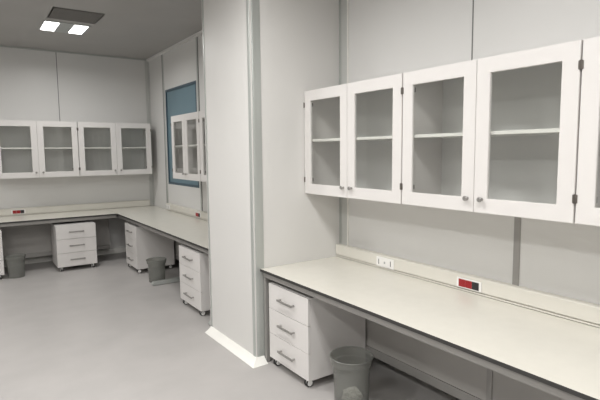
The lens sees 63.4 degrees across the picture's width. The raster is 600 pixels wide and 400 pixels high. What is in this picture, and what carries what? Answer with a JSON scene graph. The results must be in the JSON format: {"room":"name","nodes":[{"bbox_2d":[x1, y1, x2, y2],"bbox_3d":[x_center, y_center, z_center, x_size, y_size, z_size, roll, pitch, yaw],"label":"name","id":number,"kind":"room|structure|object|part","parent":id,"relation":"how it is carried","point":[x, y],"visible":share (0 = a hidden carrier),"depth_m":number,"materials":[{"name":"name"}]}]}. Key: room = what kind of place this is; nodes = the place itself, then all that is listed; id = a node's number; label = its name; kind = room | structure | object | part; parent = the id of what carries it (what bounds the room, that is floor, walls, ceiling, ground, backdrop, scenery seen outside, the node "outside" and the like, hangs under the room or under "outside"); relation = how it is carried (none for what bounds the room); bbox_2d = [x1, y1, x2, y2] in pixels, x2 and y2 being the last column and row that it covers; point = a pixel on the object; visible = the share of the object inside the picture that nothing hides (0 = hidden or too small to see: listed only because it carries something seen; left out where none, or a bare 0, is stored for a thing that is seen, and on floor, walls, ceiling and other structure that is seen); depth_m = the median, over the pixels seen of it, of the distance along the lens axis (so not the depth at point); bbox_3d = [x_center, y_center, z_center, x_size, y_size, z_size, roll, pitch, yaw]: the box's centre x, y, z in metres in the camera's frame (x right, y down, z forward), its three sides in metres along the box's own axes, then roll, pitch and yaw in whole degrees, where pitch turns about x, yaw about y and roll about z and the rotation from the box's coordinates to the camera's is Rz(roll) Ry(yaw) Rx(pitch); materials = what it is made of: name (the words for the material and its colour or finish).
{"room":"laboratory","nodes":[
{"label":"laboratory","id":0,"kind":"room"},
{"bbox_2d":[0,47,149,260],"bbox_3d":[-4.835,-0.578,6.788,5.723,3.201,0.100,-4,7,-34],"label":"wall","id":1,"kind":"structure","parent":0,"point":[90,88],"depth_m":7.56,"materials":[{"name":"white paint"}]},
{"bbox_2d":[0,120,79,178],"bbox_3d":[-3.868,-0.742,7.135,1.082,0.812,0.398,-4,7,-34],"label":"upper cabinet","id":2,"kind":"object","parent":1,"relation":"attached to","point":[28,149],"visible":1,"depth_m":7.17,"materials":[{"name":"white paint"}]},
{"bbox_3d":[-4.000,-0.712,6.853,0.536,0.812,0.019,-4,7,-34],"label":"door","id":3,"kind":"part","parent":2,"relation":"part of","materials":[{"name":"white paint"}]},
{"bbox_2d":[1,147,71,148],"bbox_3d":[-3.880,-0.761,7.150,1.043,0.019,0.333,-4,7,-34],"label":"shelf","id":4,"kind":"object","parent":2,"relation":"attached to","point":[1,147],"depth_m":7.08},
{"bbox_3d":[-3.556,-0.747,7.155,0.536,0.812,0.019,-4,7,-34],"label":"door","id":5,"kind":"part","parent":2,"relation":"part of","materials":[{"name":"white paint"}]},
{"bbox_2d":[56,57,59,119],"bbox_3d":[-3.690,-1.732,7.407,0.009,1.051,0.002,-4,7,-34],"label":"trim","id":6,"kind":"structure","parent":1,"relation":"attached to","point":[56,57],"depth_m":7.42,"materials":[{"name":"grey metal"}]},
{"bbox_2d":[4,247,125,266],"bbox_3d":[-4.871,0.985,6.841,5.523,0.080,0.012,-4,7,-34],"label":"baseboard","id":7,"kind":"structure","parent":1,"relation":"attached to","point":[116,250],"depth_m":7.45,"materials":[{"name":"grey plastic"}]},
{"bbox_2d":[0,45,145,60],"bbox_3d":[-4.875,-2.151,6.536,5.577,0.020,0.030,-4,7,-34],"label":"trim","id":8,"kind":"structure","parent":1,"relation":"attached to","point":[0,45],"depth_m":7.45,"materials":[{"name":"grey metal"}]},
{"bbox_2d":[0,200,149,215],"bbox_3d":[-4.403,0.190,7.060,4.443,0.102,0.058,-4,7,-34],"label":"cable trunking","id":9,"kind":"object","parent":1,"relation":"attached to","point":[137,203],"visible":1,"depth_m":7.61,"materials":[{"name":"white plastic"}]},
{"bbox_2d":[77,122,151,175],"bbox_3d":[-2.966,-0.812,7.749,1.100,0.812,0.398,-4,7,-34],"label":"upper cabinet","id":10,"kind":"object","parent":1,"relation":"attached to","point":[104,148],"visible":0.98,"depth_m":7.78,"materials":[{"name":"white paint"}]},
{"bbox_3d":[-3.102,-0.782,7.464,0.545,0.812,0.019,-4,7,-34],"label":"door","id":11,"kind":"part","parent":10,"relation":"part of","materials":[{"name":"white paint"}]},
{"bbox_2d":[85,147,145,148],"bbox_3d":[-2.978,-0.832,7.764,1.061,0.019,0.333,-4,7,-34],"label":"shelf","id":12,"kind":"object","parent":10,"relation":"attached to","point":[85,147],"depth_m":7.61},
{"bbox_3d":[-2.651,-0.817,7.772,0.545,0.812,0.019,-4,7,-34],"label":"door","id":13,"kind":"part","parent":10,"relation":"part of","materials":[{"name":"white paint"}]},
{"bbox_2d":[145,61,154,205],"bbox_3d":[-2.556,-0.750,8.277,0.052,3.201,0.006,-4,7,-34],"label":"trim","id":14,"kind":"structure","parent":1,"relation":"attached to","point":[146,62],"depth_m":8.20,"materials":[{"name":"grey metal"}]},
{"bbox_2d":[0,0,201,58],"bbox_3d":[-1.727,-1.791,1.995,5.823,0.100,11.303,-4,7,-34],"label":"ceiling","id":15,"kind":"structure","parent":0,"point":[138,29],"depth_m":5.93,"materials":[{"name":"white paint"}]},
{"bbox_2d":[38,20,90,34],"bbox_3d":[-2.908,-2.130,6.001,0.560,0.022,0.570,-4,7,-34],"label":"recessed light","id":16,"kind":"object","parent":15,"relation":"in","point":[46,25],"visible":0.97,"depth_m":5.97,"materials":[{"name":"white plastic"}]},
{"bbox_2d":[40,21,58,30],"bbox_3d":[-3.044,-2.109,5.909,0.154,0.002,0.444,-4,7,-34],"label":"diffuser","id":17,"kind":"object","parent":16,"relation":"attached to","point":[46,25],"depth_m":5.90,"materials":[{"name":"white plastic"}]},
{"bbox_2d":[69,25,87,33],"bbox_3d":[-2.780,-2.130,6.089,0.154,0.002,0.444,-4,7,-34],"label":"diffuser","id":18,"kind":"object","parent":16,"relation":"attached to","point":[73,29],"depth_m":6.06,"materials":[{"name":"white plastic"}]},
{"bbox_2d":[47,7,103,23],"bbox_3d":[-2.533,-2.081,5.490,0.530,0.022,0.500,-4,7,-34],"label":"ceiling vent","id":19,"kind":"object","parent":15,"relation":"in","point":[59,13],"visible":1,"depth_m":5.46,"materials":[{"name":"grey metal"}]},
{"bbox_2d":[0,252,459,399],"bbox_3d":[-1.694,1.494,2.323,5.823,0.100,11.303,-4,7,-34],"label":"floor","id":20,"kind":"structure","parent":0,"point":[102,331],"depth_m":4.04,"materials":[{"name":"plastic"}]},
{"bbox_2d":[0,229,4,278],"bbox_3d":[-4.277,0.728,6.481,0.520,0.652,0.559,-4,7,-34],"label":"drawer pedestal","id":21,"kind":"object","parent":20,"relation":"on","point":[1,246],"visible":1,"depth_m":6.42,"materials":[{"name":"white paint"}]},
{"bbox_3d":[-4.145,0.715,6.284,0.520,0.194,0.020,-4,7,-34],"label":"drawer","id":22,"kind":"part","parent":21,"relation":"part of","materials":[{"name":"white paint"}]},
{"bbox_3d":[-4.143,0.910,6.304,0.520,0.194,0.020,-4,7,-34],"label":"drawer","id":23,"kind":"part","parent":21,"relation":"part of","materials":[{"name":"white paint"}]},
{"bbox_2d":[0,209,116,260],"bbox_3d":[-4.492,0.668,6.606,3.724,0.750,0.774,-4,7,-34],"label":"lab bench","id":24,"kind":"object","parent":20,"relation":"on","point":[28,236],"visible":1,"depth_m":7.14,"materials":[{"name":"laminate"}]},
{"bbox_3d":[-4.590,0.569,6.739,3.712,0.532,0.015,-4,7,-34],"label":"panel","id":25,"kind":"part","parent":24,"relation":"part of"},
{"bbox_3d":[-4.588,0.866,6.769,3.712,0.062,0.030,-4,7,-34],"label":"rail","id":26,"kind":"part","parent":24,"relation":"part of","materials":[{"name":"grey metal"}]},
{"bbox_2d":[0,209,116,223],"bbox_3d":[-4.500,0.305,6.575,3.724,0.022,0.762,-4,7,-34],"label":"countertop","id":27,"kind":"structure","parent":24,"relation":"on","point":[100,212],"depth_m":7.09,"materials":[{"name":"laminate"}]},
{"bbox_2d":[50,220,96,270],"bbox_3d":[-3.309,0.654,7.116,0.520,0.652,0.559,-4,7,-34],"label":"drawer pedestal","id":28,"kind":"object","parent":20,"relation":"on","point":[73,243],"visible":1,"depth_m":6.91,"materials":[{"name":"white paint"}]},
{"bbox_3d":[-3.179,0.446,6.900,0.520,0.194,0.020,-4,7,-34],"label":"drawer","id":29,"kind":"part","parent":28,"relation":"part of","materials":[{"name":"white paint"}]},
{"bbox_3d":[-3.177,0.641,6.919,0.520,0.194,0.020,-4,7,-34],"label":"drawer","id":30,"kind":"part","parent":28,"relation":"part of","materials":[{"name":"white paint"}]},
{"bbox_3d":[-3.175,0.837,6.939,0.520,0.194,0.020,-4,7,-34],"label":"drawer","id":31,"kind":"part","parent":28,"relation":"part of","materials":[{"name":"white paint"}]},
{"bbox_2d":[125,222,174,272],"bbox_3d":[-2.182,0.655,6.996,0.559,0.652,0.551,-4,7,-34],"label":"drawer pedestal","id":32,"kind":"object","parent":20,"relation":"on","point":[143,245],"visible":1,"depth_m":6.77,"materials":[{"name":"white paint"}]},
{"bbox_3d":[-2.379,0.444,6.841,0.020,0.194,0.551,-4,7,-34],"label":"drawer","id":33,"kind":"part","parent":32,"relation":"part of","materials":[{"name":"white paint"}]},
{"bbox_3d":[-2.377,0.639,6.861,0.020,0.194,0.551,-4,7,-34],"label":"drawer","id":34,"kind":"part","parent":32,"relation":"part of","materials":[{"name":"white paint"}]},
{"bbox_3d":[-2.375,0.835,6.880,0.020,0.194,0.551,-4,7,-34],"label":"drawer","id":35,"kind":"part","parent":32,"relation":"part of","materials":[{"name":"white paint"}]},
{"bbox_2d":[107,206,210,325],"bbox_3d":[-1.662,0.653,6.464,0.810,0.750,4.206,-4,7,-34],"label":"lab bench","id":36,"kind":"object","parent":20,"relation":"on","point":[190,231],"visible":0.32,"depth_m":6.23,"materials":[{"name":"laminate"}]},
{"bbox_2d":[107,206,208,250],"bbox_3d":[-1.661,0.291,6.431,0.798,0.022,4.206,-4,7,-34],"label":"countertop","id":37,"kind":"structure","parent":36,"relation":"on","point":[189,229],"depth_m":6.32,"materials":[{"name":"laminate"}]},
{"bbox_3d":[-1.506,0.555,6.562,0.015,0.532,4.194,-4,7,-34],"label":"panel","id":38,"kind":"part","parent":36,"relation":"part of","materials":[{"name":"white laminate"}]},
{"bbox_2d":[179,244,209,315],"bbox_3d":[-0.951,0.820,5.216,0.559,0.652,0.572,-4,7,-34],"label":"drawer pedestal","id":39,"kind":"object","parent":20,"relation":"on","point":[193,263],"visible":0.49,"depth_m":4.96,"materials":[{"name":"white paint"}]},
{"bbox_3d":[-1.148,0.609,5.062,0.020,0.194,0.572,-4,7,-34],"label":"drawer","id":40,"kind":"part","parent":39,"relation":"part of","materials":[{"name":"white paint"}]},
{"bbox_3d":[-1.146,0.804,5.081,0.020,0.194,0.572,-4,7,-34],"label":"drawer","id":41,"kind":"part","parent":39,"relation":"part of","materials":[{"name":"white paint"}]},
{"bbox_3d":[-1.144,1.000,5.101,0.020,0.194,0.572,-4,7,-34],"label":"drawer","id":42,"kind":"part","parent":39,"relation":"part of","materials":[{"name":"white laminate"}]},
{"bbox_2d":[269,281,364,386],"bbox_3d":[0.112,0.962,3.689,0.559,0.652,0.520,-4,7,-34],"label":"drawer pedestal","id":43,"kind":"object","parent":20,"relation":"on","point":[305,329],"visible":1,"depth_m":3.48,"materials":[{"name":"white laminate"}]},
{"bbox_3d":[-0.107,0.748,3.518,0.034,0.016,0.200,-4,7,-34],"label":"handle","id":44,"kind":"part","parent":43,"relation":"part of","materials":[{"name":"metal"}]},
{"bbox_3d":[-0.105,0.944,3.538,0.034,0.016,0.200,-4,7,-34],"label":"handle","id":45,"kind":"part","parent":43,"relation":"part of","materials":[{"name":"metal"}]},
{"bbox_3d":[-0.103,1.139,3.557,0.034,0.016,0.200,-4,7,-34],"label":"handle","id":46,"kind":"part","parent":43,"relation":"part of","materials":[{"name":"metal"}]},
{"bbox_3d":[-0.084,0.750,3.534,0.020,0.194,0.520,-4,7,-34],"label":"drawer","id":47,"kind":"part","parent":43,"relation":"part of","materials":[{"name":"white laminate"}]},
{"bbox_3d":[-0.082,0.946,3.553,0.020,0.194,0.520,-4,7,-34],"label":"drawer","id":48,"kind":"part","parent":43,"relation":"part of","materials":[{"name":"white paint"}]},
{"bbox_3d":[-0.080,1.142,3.573,0.020,0.194,0.520,-4,7,-34],"label":"drawer","id":49,"kind":"part","parent":43,"relation":"part of","materials":[{"name":"white laminate"}]},
{"bbox_2d":[329,355,373,398],"bbox_3d":[0.339,1.174,3.197,0.290,0.322,0.290,1,6,15],"label":"waste bin","id":50,"kind":"object","parent":20,"relation":"on","point":[329,355],"visible":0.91,"depth_m":3.18,"materials":[{"name":"plastic"}]},
{"bbox_2d":[341,386,362,399],"bbox_3d":[0.341,1.278,3.185,0.144,0.106,0.140,-4,7,-34],"label":"crumpled paper","id":51,"kind":"object","parent":50,"relation":"in","point":[351,393],"visible":1,"depth_m":3.15,"materials":[{"name":"white paper"}]},
{"bbox_2d":[260,256,599,399],"bbox_3d":[1.125,1.028,2.425,0.798,0.750,3.900,-4,7,-34],"label":"lab bench","id":52,"kind":"object","parent":20,"relation":"on","point":[465,345],"visible":0.8,"depth_m":2.74,"materials":[{"name":"laminate"}]},
{"bbox_3d":[-0.257,0.938,3.812,0.040,0.683,0.031,-4,7,-34],"label":"leg","id":53,"kind":"part","parent":52,"relation":"part of","materials":[{"name":"grey metal"}]},
{"bbox_3d":[1.279,1.227,2.549,0.030,0.062,3.888,-4,7,-34],"label":"rail","id":54,"kind":"part","parent":52,"relation":"part of","materials":[{"name":"grey metal"}]},
{"bbox_3d":[1.276,0.931,2.519,0.015,0.532,3.888,-4,7,-34],"label":"panel","id":55,"kind":"part","parent":52,"relation":"part of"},
{"bbox_2d":[201,0,338,358],"bbox_3d":[-0.253,-0.371,4.249,0.843,3.201,0.867,-4,7,-34],"label":"wall column","id":56,"kind":"structure","parent":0,"point":[299,39],"depth_m":3.89,"materials":[{"name":"white paint"}]},
{"bbox_2d":[202,0,212,326],"bbox_3d":[-0.824,-0.401,4.370,0.030,3.152,0.079,2,6,21],"label":"trim","id":57,"kind":"structure","parent":56,"relation":"attached to","point":[202,0],"depth_m":4.34,"materials":[{"name":"grey metal"}]},
{"bbox_2d":[205,326,267,368],"bbox_3d":[-0.562,1.228,4.132,0.133,0.048,0.915,-4,7,-34],"label":"baseboard","id":58,"kind":"structure","parent":56,"relation":"attached to","point":[244,355],"depth_m":4.01,"materials":[{"name":"white plastic"}]},
{"bbox_2d":[246,0,264,356],"bbox_3d":[-0.335,-0.337,3.677,0.097,3.152,0.035,-1,6,-5],"label":"trim","id":59,"kind":"structure","parent":56,"relation":"attached to","point":[255,9],"depth_m":3.69,"materials":[{"name":"grey metal"}]},
{"bbox_2d":[149,0,599,304],"bbox_3d":[0.650,-0.332,3.766,0.100,3.201,11.103,-4,7,-34],"label":"wall","id":60,"kind":"structure","parent":0,"point":[387,37],"depth_m":3.17,"materials":[{"name":"white paint"}]},
{"bbox_2d":[161,55,167,202],"bbox_3d":[-2.121,-0.697,7.701,0.005,3.201,0.045,-4,7,-34],"label":"trim","id":61,"kind":"structure","parent":60,"relation":"attached to","point":[162,55],"depth_m":7.65,"materials":[{"name":"grey metal"}]},
{"bbox_2d":[146,30,201,61],"bbox_3d":[-1.360,-2.164,6.379,0.045,0.035,4.157,-4,7,-34],"label":"trim","id":62,"kind":"structure","parent":60,"relation":"attached to","point":[199,33],"depth_m":6.97,"materials":[{"name":"grey metal"}]},
{"bbox_2d":[165,80,198,187],"bbox_3d":[-1.716,-0.935,7.133,0.063,1.454,1.230,-4,7,-34],"label":"window","id":63,"kind":"structure","parent":60,"relation":"in","point":[182,99],"depth_m":7.20,"materials":[{"name":"blue glass"}]},
{"bbox_2d":[171,111,200,180],"bbox_3d":[-1.291,-0.668,6.135,0.398,0.812,0.932,-4,7,-34],"label":"upper cabinet","id":64,"kind":"object","parent":60,"relation":"attached to","point":[185,133],"visible":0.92,"depth_m":6.36,"materials":[{"name":"white paint"}]},
{"bbox_3d":[-1.554,-0.675,6.236,0.019,0.812,0.461,-4,7,-34],"label":"door","id":65,"kind":"part","parent":64,"relation":"part of","materials":[{"name":"white paint"}]},
{"bbox_2d":[175,144,196,146],"bbox_3d":[-1.275,-0.687,6.145,0.333,0.019,0.893,-4,7,-34],"label":"shelf","id":66,"kind":"object","parent":64,"relation":"attached to","point":[176,145],"depth_m":6.16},
{"bbox_3d":[-1.292,-0.640,5.855,0.019,0.812,0.461,-4,7,-34],"label":"door","id":67,"kind":"part","parent":64,"relation":"part of","materials":[{"name":"white paint"}]},
{"bbox_2d":[166,203,207,220],"bbox_3d":[-1.142,0.231,6.318,0.060,0.102,3.436,-4,7,-34],"label":"cable trunking","id":68,"kind":"object","parent":60,"relation":"attached to","point":[195,213],"visible":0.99,"depth_m":6.97,"materials":[{"name":"white plastic"}]},
{"bbox_2d":[195,37,202,210],"bbox_3d":[-1.357,-0.594,6.590,0.005,3.201,0.050,-4,7,-34],"label":"trim","id":69,"kind":"structure","parent":60,"relation":"attached to","point":[196,37],"depth_m":6.50,"materials":[{"name":"grey metal"}]},
{"bbox_2d":[198,110,206,181],"bbox_3d":[-0.727,-0.592,5.315,0.398,0.812,1.062,-4,7,-34],"label":"upper cabinet","id":70,"kind":"object","parent":60,"relation":"attached to","point":[201,119],"visible":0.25,"depth_m":5.62,"materials":[{"name":"white paint"}]},
{"bbox_2d":[339,0,340,243],"bbox_3d":[0.342,-0.364,4.118,0.009,3.201,0.022,-4,7,-34],"label":"trim","id":71,"kind":"structure","parent":60,"relation":"attached to","point":[339,0],"depth_m":4.04,"materials":[{"name":"grey metal"}]},
{"bbox_2d":[341,0,346,244],"bbox_3d":[0.372,-0.360,4.076,0.006,3.201,0.080,-4,7,-34],"label":"trim","id":72,"kind":"structure","parent":60,"relation":"attached to","point":[343,2],"depth_m":4.00,"materials":[{"name":"grey metal"}]},
{"bbox_2d":[347,0,348,244],"bbox_3d":[0.397,-0.357,4.037,0.010,3.201,0.010,-4,7,-34],"label":"trim","id":73,"kind":"structure","parent":60,"relation":"attached to","point":[347,0],"depth_m":3.96,"materials":[{"name":"grey metal"}]},
{"bbox_2d":[303,73,402,203],"bbox_3d":[0.475,-0.430,3.568,0.398,0.812,1.065,-4,7,-34],"label":"upper cabinet","id":74,"kind":"object","parent":60,"relation":"attached to","point":[354,131],"visible":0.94,"depth_m":3.70,"materials":[{"name":"white paint"}]},
{"bbox_3d":[0.194,-0.440,3.696,0.019,0.812,0.527,-4,7,-34],"label":"door","id":75,"kind":"part","parent":74,"relation":"part of","materials":[{"name":"white paint"}]},
{"bbox_2d":[312,136,391,141],"bbox_3d":[0.492,-0.449,3.578,0.333,0.019,1.025,-4,7,-34],"label":"shelf","id":76,"kind":"object","parent":74,"relation":"attached to","point":[314,138],"depth_m":3.61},
{"bbox_3d":[0.493,-0.399,3.261,0.019,0.812,0.527,-4,7,-34],"label":"door","id":77,"kind":"part","parent":74,"relation":"part of","materials":[{"name":"white paint"}]},
{"bbox_2d":[336,244,599,327],"bbox_3d":[1.412,0.575,2.608,0.060,0.102,3.846,-4,7,-34],"label":"cable trunking","id":78,"kind":"object","parent":60,"relation":"attached to","point":[581,311],"visible":1,"depth_m":2.98,"materials":[{"name":"white plastic"}]},
{"bbox_3d":[0.645,0.475,3.682,0.007,0.074,0.184,-4,7,-34],"label":"socket plate","id":79,"kind":"part","parent":78,"relation":"part of","materials":[{"name":"white plastic"}]},
{"bbox_2d":[458,278,464,286],"bbox_3d":[1.035,0.530,3.108,0.003,0.049,0.049,-4,7,-34],"label":"socket","id":80,"kind":"object","parent":78,"relation":"attached to","point":[461,281],"depth_m":3.11,"materials":[{"name":"red plastic"}]},
{"bbox_2d":[465,280,471,288],"bbox_3d":[1.063,0.534,3.067,0.003,0.049,0.049,-4,7,-34],"label":"socket","id":81,"kind":"object","parent":78,"relation":"attached to","point":[468,283],"depth_m":3.07,"materials":[{"name":"red plastic"}]},
{"bbox_3d":[1.067,0.533,3.070,0.006,0.064,0.184,-4,7,-34],"label":"socket plate","id":82,"kind":"part","parent":78,"relation":"part of","materials":[{"name":"red plastic"}]},
{"bbox_2d":[472,282,478,290],"bbox_3d":[1.091,0.537,3.026,0.003,0.049,0.049,-4,7,-34],"label":"socket","id":83,"kind":"object","parent":78,"relation":"attached to","point":[475,285],"depth_m":3.02,"materials":[{"name":"black plastic"}]},
{"bbox_2d":[471,0,473,59],"bbox_3d":[1.059,-1.334,2.961,0.002,1.056,0.008,-4,7,-34],"label":"trim","id":84,"kind":"structure","parent":60,"relation":"attached to","point":[473,0],"depth_m":2.99,"materials":[{"name":"grey metal"}]},
{"bbox_2d":[401,40,582,222],"bbox_3d":[1.076,-0.348,2.695,0.398,0.812,1.064,-4,7,-34],"label":"upper cabinet","id":85,"kind":"object","parent":60,"relation":"attached to","point":[499,134],"visible":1,"depth_m":2.69,"materials":[{"name":"white paint"}]},
{"bbox_3d":[0.795,-0.358,2.822,0.019,0.812,0.526,-4,7,-34],"label":"door","id":86,"kind":"part","parent":85,"relation":"part of","materials":[{"name":"white paint"}]},
{"bbox_2d":[414,128,559,137],"bbox_3d":[1.093,-0.368,2.704,0.333,0.019,1.024,-4,7,-34],"label":"shelf","id":87,"kind":"object","parent":85,"relation":"attached to","point":[523,132],"depth_m":2.69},
{"bbox_3d":[1.094,-0.318,2.388,0.019,0.812,0.526,-4,7,-34],"label":"door","id":88,"kind":"part","parent":85,"relation":"part of","materials":[{"name":"white paint"}]},
{"bbox_2d":[512,217,520,285],"bbox_3d":[1.266,0.287,2.839,0.005,2.140,0.041,-4,7,-34],"label":"trim","id":89,"kind":"structure","parent":60,"relation":"attached to","point":[517,220],"depth_m":2.84,"materials":[{"name":"grey metal"}]},
{"bbox_2d":[574,36,599,225],"bbox_3d":[1.677,-0.268,1.822,0.398,0.812,1.062,-4,7,-34],"label":"upper cabinet","id":90,"kind":"object","parent":60,"relation":"attached to","point":[587,196],"visible":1,"depth_m":2.13,"materials":[{"name":"white paint"}]}
]}

